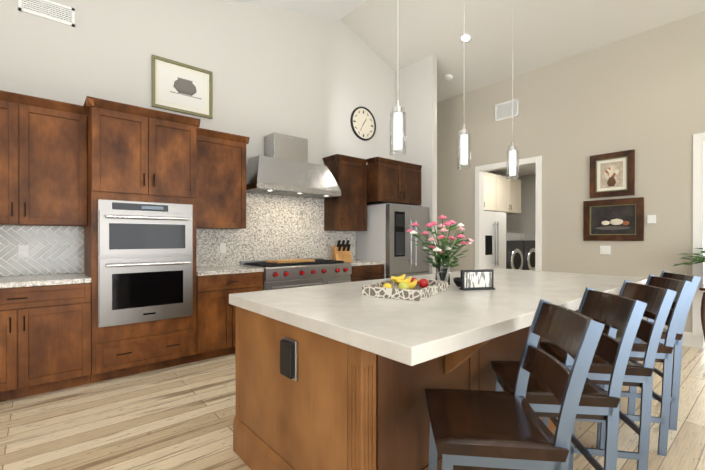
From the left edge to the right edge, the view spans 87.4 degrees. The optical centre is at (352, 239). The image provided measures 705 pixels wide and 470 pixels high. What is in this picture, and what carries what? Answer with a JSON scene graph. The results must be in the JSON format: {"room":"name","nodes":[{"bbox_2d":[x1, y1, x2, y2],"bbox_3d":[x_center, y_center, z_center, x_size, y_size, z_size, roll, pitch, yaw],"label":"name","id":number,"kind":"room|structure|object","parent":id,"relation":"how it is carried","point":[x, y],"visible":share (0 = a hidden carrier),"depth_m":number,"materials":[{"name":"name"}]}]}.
{"room":"kitchen","nodes":[
{"label":"kitchen","id":0,"kind":"room"},
{"bbox_2d":[0,0,394,276],"bbox_3d":[-1.932,-1.097,4.239,9.100,4.650,0.120,0,0,-40],"label":"wall","id":1,"kind":"structure","parent":0,"point":[315,80],"depth_m":4.51,"materials":[{"name":"grey paint"}]},
{"bbox_2d":[0,225,83,276],"bbox_3d":[-3.305,0.095,2.991,1.835,0.446,0.006,0,0,-40],"label":"backsplash","id":2,"kind":"structure","parent":1,"relation":"attached to","point":[56,249],"depth_m":3.38,"materials":[{"name":"grey tile"}]},
{"bbox_2d":[18,245,28,257],"bbox_3d":[-2.937,0.101,3.295,0.070,0.114,0.007,0,0,-40],"label":"outlet","id":3,"kind":"object","parent":2,"relation":"attached to","point":[23,251],"depth_m":3.29,"materials":[{"name":"white plastic"}]},
{"bbox_2d":[0,90,87,226],"bbox_3d":[-2.867,-0.662,3.132,0.981,1.067,0.342,0,0,-40],"label":"upper cabinet","id":4,"kind":"object","parent":1,"relation":"attached to","point":[43,161],"visible":0.98,"depth_m":3.10,"materials":[{"name":"brown wood"}]},
{"bbox_2d":[18,0,74,26],"bbox_3d":[-2.810,-2.124,3.401,0.400,0.170,0.011,0,0,-40],"label":"air vent","id":5,"kind":"object","parent":1,"relation":"in","point":[55,11],"visible":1,"depth_m":3.41,"materials":[{"name":"white plastic"}]},
{"bbox_2d":[152,54,212,118],"bbox_3d":[-1.904,-1.707,4.158,0.640,0.550,0.033,0,0,-40],"label":"sketch","id":6,"kind":"object","parent":1,"relation":"attached to","point":[181,87],"visible":1,"depth_m":4.15,"materials":[{"name":"white paper"}]},
{"bbox_2d":[196,127,249,228],"bbox_3d":[-1.569,-0.666,4.213,0.686,1.067,0.378,0,0,-40],"label":"upper cabinet","id":7,"kind":"object","parent":1,"relation":"attached to","point":[220,180],"visible":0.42,"depth_m":4.11,"materials":[{"name":"brown wood"}]},
{"bbox_2d":[196,193,355,266],"bbox_3d":[-0.954,-0.232,4.991,2.630,1.086,0.006,0,0,-40],"label":"backsplash","id":8,"kind":"structure","parent":1,"relation":"attached to","point":[283,227],"depth_m":4.92,"materials":[{"name":"beige tile"}]},
{"bbox_2d":[220,243,225,252],"bbox_3d":[-1.566,0.097,4.462,0.070,0.114,0.007,0,0,-40],"label":"outlet","id":9,"kind":"object","parent":8,"relation":"attached to","point":[222,245],"depth_m":4.46,"materials":[{"name":"white plastic"}]},
{"bbox_2d":[246,132,340,198],"bbox_3d":[-0.777,-0.966,4.819,1.240,0.756,0.477,0,0,-40],"label":"range hood","id":10,"kind":"object","parent":1,"relation":"attached to","point":[282,166],"visible":0.94,"depth_m":4.67,"materials":[{"name":"silver metal"}]},
{"bbox_2d":[322,154,369,230],"bbox_3d":[-0.100,-0.671,5.486,0.544,1.067,0.342,0,0,-40],"label":"upper cabinet","id":11,"kind":"object","parent":1,"relation":"attached to","point":[362,185],"depth_m":5.33,"materials":[{"name":"brown wood"}]},
{"bbox_2d":[350,107,375,140],"bbox_3d":[0.181,-1.868,5.927,0.530,0.530,0.040,0,0,-40],"label":"wall clock","id":12,"kind":"object","parent":1,"relation":"attached to","point":[363,123],"visible":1,"depth_m":5.93,"materials":[{"name":"black"}]},
{"bbox_2d":[366,157,421,204],"bbox_3d":[0.559,-0.887,5.889,0.981,0.637,0.582,0,0,-40],"label":"upper cabinet","id":13,"kind":"object","parent":1,"relation":"attached to","point":[387,180],"depth_m":5.57,"materials":[{"name":"brown wood"}]},
{"bbox_2d":[224,0,365,18],"bbox_3d":[0.144,-2.528,0.013,6.790,1.838,9.240,0,0,-40],"label":"ceiling","id":14,"kind":"structure","parent":0,"point":[337,9],"depth_m":5.07,"materials":[{"name":"white paint"}]},
{"bbox_2d":[390,100,405,155],"bbox_3d":[0.257,-1.677,2.082,0.120,2.386,0.120,0,0,-40],"label":"pendant light","id":15,"kind":"object","parent":14,"relation":"hanging from","point":[398,113],"visible":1,"depth_m":2.06,"materials":[{"name":"white glass"}]},
{"bbox_2d":[457,124,470,169],"bbox_3d":[0.759,-1.763,2.509,0.120,2.555,0.120,0,0,-40],"label":"pendant light","id":16,"kind":"object","parent":14,"relation":"hanging from","point":[464,133],"visible":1,"depth_m":2.49,"materials":[{"name":"white glass"}]},
{"bbox_2d":[506,136,518,179],"bbox_3d":[1.285,-1.853,2.956,0.120,2.731,0.120,0,0,-40],"label":"pendant light","id":17,"kind":"object","parent":14,"relation":"hanging from","point":[512,150],"visible":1,"depth_m":2.94,"materials":[{"name":"white glass"}]},
{"bbox_2d":[0,346,704,469],"bbox_3d":[2.219,1.286,1.793,12.240,0.100,9.240,0,0,-40],"label":"floor","id":18,"kind":"structure","parent":0,"point":[179,417],"depth_m":2.45,"materials":[{"name":"brown wood"}]},
{"bbox_2d":[0,283,90,401],"bbox_3d":[-2.771,0.795,3.022,0.980,0.874,0.642,0,0,-40],"label":"base cabinet","id":19,"kind":"object","parent":18,"relation":"on","point":[45,339],"visible":0.96,"depth_m":2.89,"materials":[{"name":"brown wood"}]},
{"bbox_2d":[0,273,90,287],"bbox_3d":[-3.103,0.339,2.730,1.863,0.040,0.652,0,0,-40],"label":"countertop","id":20,"kind":"structure","parent":19,"relation":"on","point":[36,280],"depth_m":2.99,"materials":[{"name":"stone"}]},
{"bbox_2d":[83,96,200,382],"bbox_3d":[-2.059,0.017,3.602,0.919,2.427,0.678,0,0,-40],"label":"tall cabinet","id":21,"kind":"object","parent":18,"relation":"on","point":[138,154],"visible":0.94,"depth_m":3.33,"materials":[{"name":"brown wood"}]},
{"bbox_2d":[98,199,192,327],"bbox_3d":[-1.838,0.198,3.343,0.765,1.085,0.110,0,0,-40],"label":"wall oven","id":22,"kind":"object","parent":21,"relation":"attached to","point":[145,261],"visible":1,"depth_m":3.31,"materials":[{"name":"silver metal"}]},
{"bbox_2d":[194,272,262,361],"bbox_3d":[-1.460,0.791,4.114,0.714,0.874,0.678,0,0,-40],"label":"base cabinet","id":23,"kind":"object","parent":18,"relation":"on","point":[215,323],"visible":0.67,"depth_m":3.80,"materials":[{"name":"brown wood"}]},
{"bbox_2d":[196,265,263,275],"bbox_3d":[-1.468,0.334,4.122,0.714,0.040,0.652,0,0,-40],"label":"countertop","id":24,"kind":"structure","parent":23,"relation":"on","point":[217,270],"depth_m":3.94,"materials":[{"name":"stone"}]},
{"bbox_2d":[240,258,351,290],"bbox_3d":[-0.691,0.744,4.724,1.240,0.964,0.745,0,0,-40],"label":"range","id":25,"kind":"object","parent":18,"relation":"on","point":[320,271],"visible":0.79,"depth_m":4.45,"materials":[{"name":"silver metal"}]},
{"bbox_2d":[266,259,314,262],"bbox_3d":[-0.783,0.267,4.684,0.540,0.025,0.300,0,0,-40],"label":"cutting board","id":26,"kind":"object","parent":25,"relation":"on","point":[290,261],"visible":1,"depth_m":4.57,"materials":[{"name":"brown wood"}]},
{"bbox_2d":[350,264,383,281],"bbox_3d":[0.014,0.787,5.368,0.660,0.874,0.678,0,0,-40],"label":"base cabinet","id":27,"kind":"object","parent":18,"relation":"on","point":[367,272],"visible":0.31,"depth_m":5.13,"materials":[{"name":"brown wood"}]},
{"bbox_2d":[344,259,384,265],"bbox_3d":[0.006,0.330,5.376,0.660,0.040,0.652,0,0,-40],"label":"countertop","id":28,"kind":"structure","parent":27,"relation":"on","point":[354,262],"depth_m":5.19,"materials":[{"name":"stone"}]},
{"bbox_2d":[332,240,351,261],"bbox_3d":[-0.147,0.154,5.339,0.230,0.309,0.366,0,0,-15],"label":"knife block","id":29,"kind":"object","parent":28,"relation":"on","point":[341,252],"visible":1,"depth_m":5.27,"materials":[{"name":"brown wood"}]},
{"bbox_2d":[356,203,428,278],"bbox_3d":[0.663,0.340,5.821,0.905,1.765,0.803,0,0,-40],"label":"refrigerator","id":30,"kind":"object","parent":18,"relation":"on","point":[386,236],"visible":0.6,"depth_m":5.50,"materials":[{"name":"grey metal"}]},
{"bbox_2d":[233,306,592,469],"bbox_3d":[0.845,0.803,2.635,2.964,0.860,1.346,0,0,-40],"label":"kitchen island","id":31,"kind":"object","parent":18,"relation":"on","point":[338,405],"visible":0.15,"depth_m":1.57,"materials":[{"name":"brown wood"}]},
{"bbox_2d":[280,336,297,380],"bbox_3d":[-0.291,0.537,1.669,0.033,0.176,0.116,0,0,-40],"label":"outlet","id":32,"kind":"object","parent":31,"relation":"attached to","point":[289,358],"visible":1,"depth_m":1.64,"materials":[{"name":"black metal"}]},
{"bbox_2d":[229,268,647,365],"bbox_3d":[0.868,0.345,2.606,3.000,0.058,1.395,0,0,-40],"label":"island countertop","id":33,"kind":"structure","parent":31,"relation":"on","point":[453,318],"depth_m":1.72,"materials":[{"name":"white stone"}]},
{"bbox_2d":[362,274,447,300],"bbox_3d":[0.331,0.264,2.218,0.340,0.104,0.500,0,0,32],"label":"tray","id":34,"kind":"object","parent":33,"relation":"on","point":[408,288],"visible":1,"depth_m":2.08,"materials":[{"name":"white ceramic"}]},
{"bbox_2d":[407,215,473,286],"bbox_3d":[0.614,0.075,2.540,0.462,0.479,0.470,0,0,-40],"label":"vase","id":35,"kind":"object","parent":33,"relation":"on","point":[442,264],"visible":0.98,"depth_m":2.47,"materials":[{"name":"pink plant"}]},
{"bbox_2d":[453,277,460,286],"bbox_3d":[0.745,0.287,2.511,0.116,0.055,0.116,0,0,-40],"label":"bowl","id":36,"kind":"object","parent":33,"relation":"on","point":[457,281],"visible":0.42,"depth_m":2.48,"materials":[{"name":"black"}]},
{"bbox_2d":[459,269,494,289],"bbox_3d":[0.796,0.253,2.357,0.220,0.125,0.060,0,0,-12],"label":"sign frame","id":37,"kind":"object","parent":33,"relation":"on","point":[482,279],"visible":1,"depth_m":2.34,"materials":[{"name":"black"}]},
{"bbox_2d":[484,211,505,268],"bbox_3d":[2.422,0.343,7.075,0.840,1.750,0.792,0,0,-40],"label":"refrigerator","id":38,"kind":"object","parent":18,"relation":"on","point":[494,239],"visible":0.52,"depth_m":6.78,"materials":[{"name":"grey metal"}]},
{"bbox_2d":[506,233,522,269],"bbox_3d":[3.020,0.536,7.596,0.685,1.360,0.774,0,0,-40],"label":"washer","id":39,"kind":"object","parent":18,"relation":"on","point":[514,250],"visible":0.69,"depth_m":7.27,"materials":[{"name":"grey metal"}]},
{"bbox_2d":[425,299,604,469],"bbox_3d":[0.517,0.736,1.287,0.491,1.008,0.410,0,0,7],"label":"bar stool","id":40,"kind":"object","parent":18,"relation":"on","point":[484,430],"visible":1,"depth_m":1.19,"materials":[{"name":"brown wood"}]},
{"bbox_2d":[522,233,534,270],"bbox_3d":[3.560,0.534,8.056,0.685,1.360,0.774,0,0,-40],"label":"dryer","id":41,"kind":"object","parent":18,"relation":"on","point":[528,240],"visible":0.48,"depth_m":7.68,"materials":[{"name":"grey metal"}]},
{"bbox_2d":[491,287,646,469],"bbox_3d":[0.918,0.734,1.635,0.491,1.008,0.410,0,0,7],"label":"bar stool","id":42,"kind":"object","parent":18,"relation":"on","point":[625,316],"visible":0.48,"depth_m":1.47,"materials":[{"name":"brown wood"}]},
{"bbox_2d":[540,280,676,469],"bbox_3d":[1.324,0.733,1.963,0.491,1.008,0.410,0,0,11],"label":"bar stool","id":43,"kind":"object","parent":18,"relation":"on","point":[658,301],"visible":0.52,"depth_m":1.78,"materials":[{"name":"brown wood"}]},
{"bbox_2d":[596,274,693,455],"bbox_3d":[1.731,0.732,2.314,0.491,1.008,0.410,0,0,14],"label":"bar stool","id":44,"kind":"object","parent":18,"relation":"on","point":[664,353],"visible":0.35,"depth_m":2.11,"materials":[{"name":"brown wood"}]},
{"bbox_2d":[593,271,700,430],"bbox_3d":[2.044,0.731,2.599,0.491,1.008,0.410,0,0,16],"label":"bar stool","id":45,"kind":"object","parent":18,"relation":"on","point":[676,377],"visible":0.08,"depth_m":2.39,"materials":[{"name":"brown wood"}]},
{"bbox_2d":[699,285,704,339],"bbox_3d":[3.987,0.865,3.910,0.600,0.731,0.395,0,0,-40],"label":"side table","id":46,"kind":"object","parent":18,"relation":"on","point":[701,288],"visible":1,"depth_m":3.85,"materials":[{"name":"brown wood"}]},
{"bbox_2d":[673,248,704,265],"bbox_3d":[3.901,0.244,3.886,0.785,0.508,0.852,0,0,-40],"label":"potted plant","id":47,"kind":"object","parent":46,"relation":"on","point":[699,259],"visible":1,"depth_m":4.00,"materials":[{"name":"green plant"}]},
{"bbox_2d":[395,54,436,273],"bbox_3d":[1.047,-0.880,6.171,0.120,4.201,0.800,0,0,-40],"label":"wall","id":48,"kind":"structure","parent":0,"point":[416,89],"depth_m":5.96,"materials":[{"name":"grey paint"}]},
{"bbox_2d":[488,171,517,232],"bbox_3d":[2.805,-0.161,8.011,3.000,2.750,0.120,0,0,-40],"label":"wall","id":49,"kind":"structure","parent":0,"point":[511,219],"depth_m":8.72,"materials":[{"name":"grey paint"}]},
{"bbox_2d":[484,172,499,211],"bbox_3d":[2.409,-0.958,7.316,1.139,0.750,0.400,0,0,-40],"label":"upper cabinet","id":50,"kind":"object","parent":49,"relation":"attached to","point":[491,181],"depth_m":7.38,"materials":[{"name":"beige wood"}]},
{"bbox_2d":[500,176,520,213],"bbox_3d":[3.186,-0.961,7.978,1.139,0.750,0.400,0,0,-40],"label":"upper cabinet","id":51,"kind":"object","parent":49,"relation":"attached to","point":[502,194],"depth_m":7.87,"materials":[{"name":"beige wood"}]},
{"bbox_2d":[495,164,535,175],"bbox_3d":[5.749,-1.699,4.655,3.140,0.350,9.040,0,0,-40],"label":"ceiling","id":52,"kind":"structure","parent":0,"point":[527,170],"depth_m":8.16,"materials":[{"name":"white paint"}]},
{"bbox_2d":[340,0,704,101],"bbox_3d":[3.609,-2.992,2.960,2.310,0.932,9.240,0,0,-40],"label":"ceiling","id":53,"kind":"structure","parent":0,"point":[510,38],"depth_m":5.16,"materials":[{"name":"white paint"}]},
{"bbox_2d":[445,74,452,79],"bbox_3d":[1.616,-2.730,6.202,0.127,0.069,0.130,0,0,-40],"label":"smoke detector","id":54,"kind":"object","parent":53,"relation":"attached to","point":[448,77],"visible":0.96,"depth_m":6.17,"materials":[{"name":"white plastic"}]},
{"bbox_2d":[460,34,470,42],"bbox_3d":[1.641,-2.934,5.356,0.162,0.073,0.155,0,0,41],"label":"recessed light","id":55,"kind":"object","parent":53,"relation":"attached to","point":[465,38],"visible":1,"depth_m":5.30,"materials":[{"name":"white plastic"}]},
{"bbox_2d":[518,174,535,232],"bbox_3d":[6.899,-0.277,5.638,0.120,3.000,9.040,0,0,-40],"label":"wall","id":56,"kind":"structure","parent":0,"point":[523,221],"depth_m":8.77,"materials":[{"name":"grey paint"}]},
{"bbox_2d":[437,11,704,332],"bbox_3d":[4.482,-0.701,3.632,0.120,3.862,9.120,0,0,-40],"label":"wall","id":57,"kind":"structure","parent":0,"point":[642,94],"depth_m":4.95,"materials":[{"name":"beige paint"}]},
{"bbox_2d":[495,98,517,121],"bbox_3d":[2.461,-2.073,5.899,0.011,0.270,0.380,0,0,-40],"label":"air vent","id":58,"kind":"object","parent":57,"relation":"in","point":[506,110],"visible":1,"depth_m":5.89,"materials":[{"name":"white plastic"}]},
{"bbox_2d":[475,132,704,348],"bbox_3d":[4.443,-0.008,3.680,0.152,2.475,9.000,0,0,-40],"label":"trim","id":59,"kind":"structure","parent":57,"relation":"attached to","point":[695,338],"depth_m":4.22,"materials":[{"name":"white wood"}]},
{"bbox_2d":[600,246,610,254],"bbox_3d":[3.339,0.133,4.876,0.011,0.115,0.120,0,0,-40],"label":"light switch","id":60,"kind":"object","parent":57,"relation":"attached to","point":[607,249],"depth_m":4.87,"materials":[{"name":"white plastic"}]},
{"bbox_2d":[590,149,634,197],"bbox_3d":[3.375,-0.849,4.811,0.033,0.570,0.490,0,0,-40],"label":"picture","id":61,"kind":"object","parent":57,"relation":"attached to","point":[612,174],"visible":1,"depth_m":4.80,"materials":[{"name":"brown wood"}]},
{"bbox_2d":[583,197,643,240],"bbox_3d":[3.382,-0.259,4.805,0.033,0.540,0.660,0,0,-40],"label":"picture","id":62,"kind":"object","parent":57,"relation":"attached to","point":[614,220],"visible":1,"depth_m":4.79,"materials":[{"name":"brown wood"}]},
{"bbox_2d":[647,215,655,222],"bbox_3d":[3.650,-0.254,4.501,0.021,0.100,0.080,0,0,-40],"label":"light switch","id":63,"kind":"object","parent":57,"relation":"attached to","point":[650,218],"depth_m":4.49,"materials":[{"name":"white plastic"}]}
]}

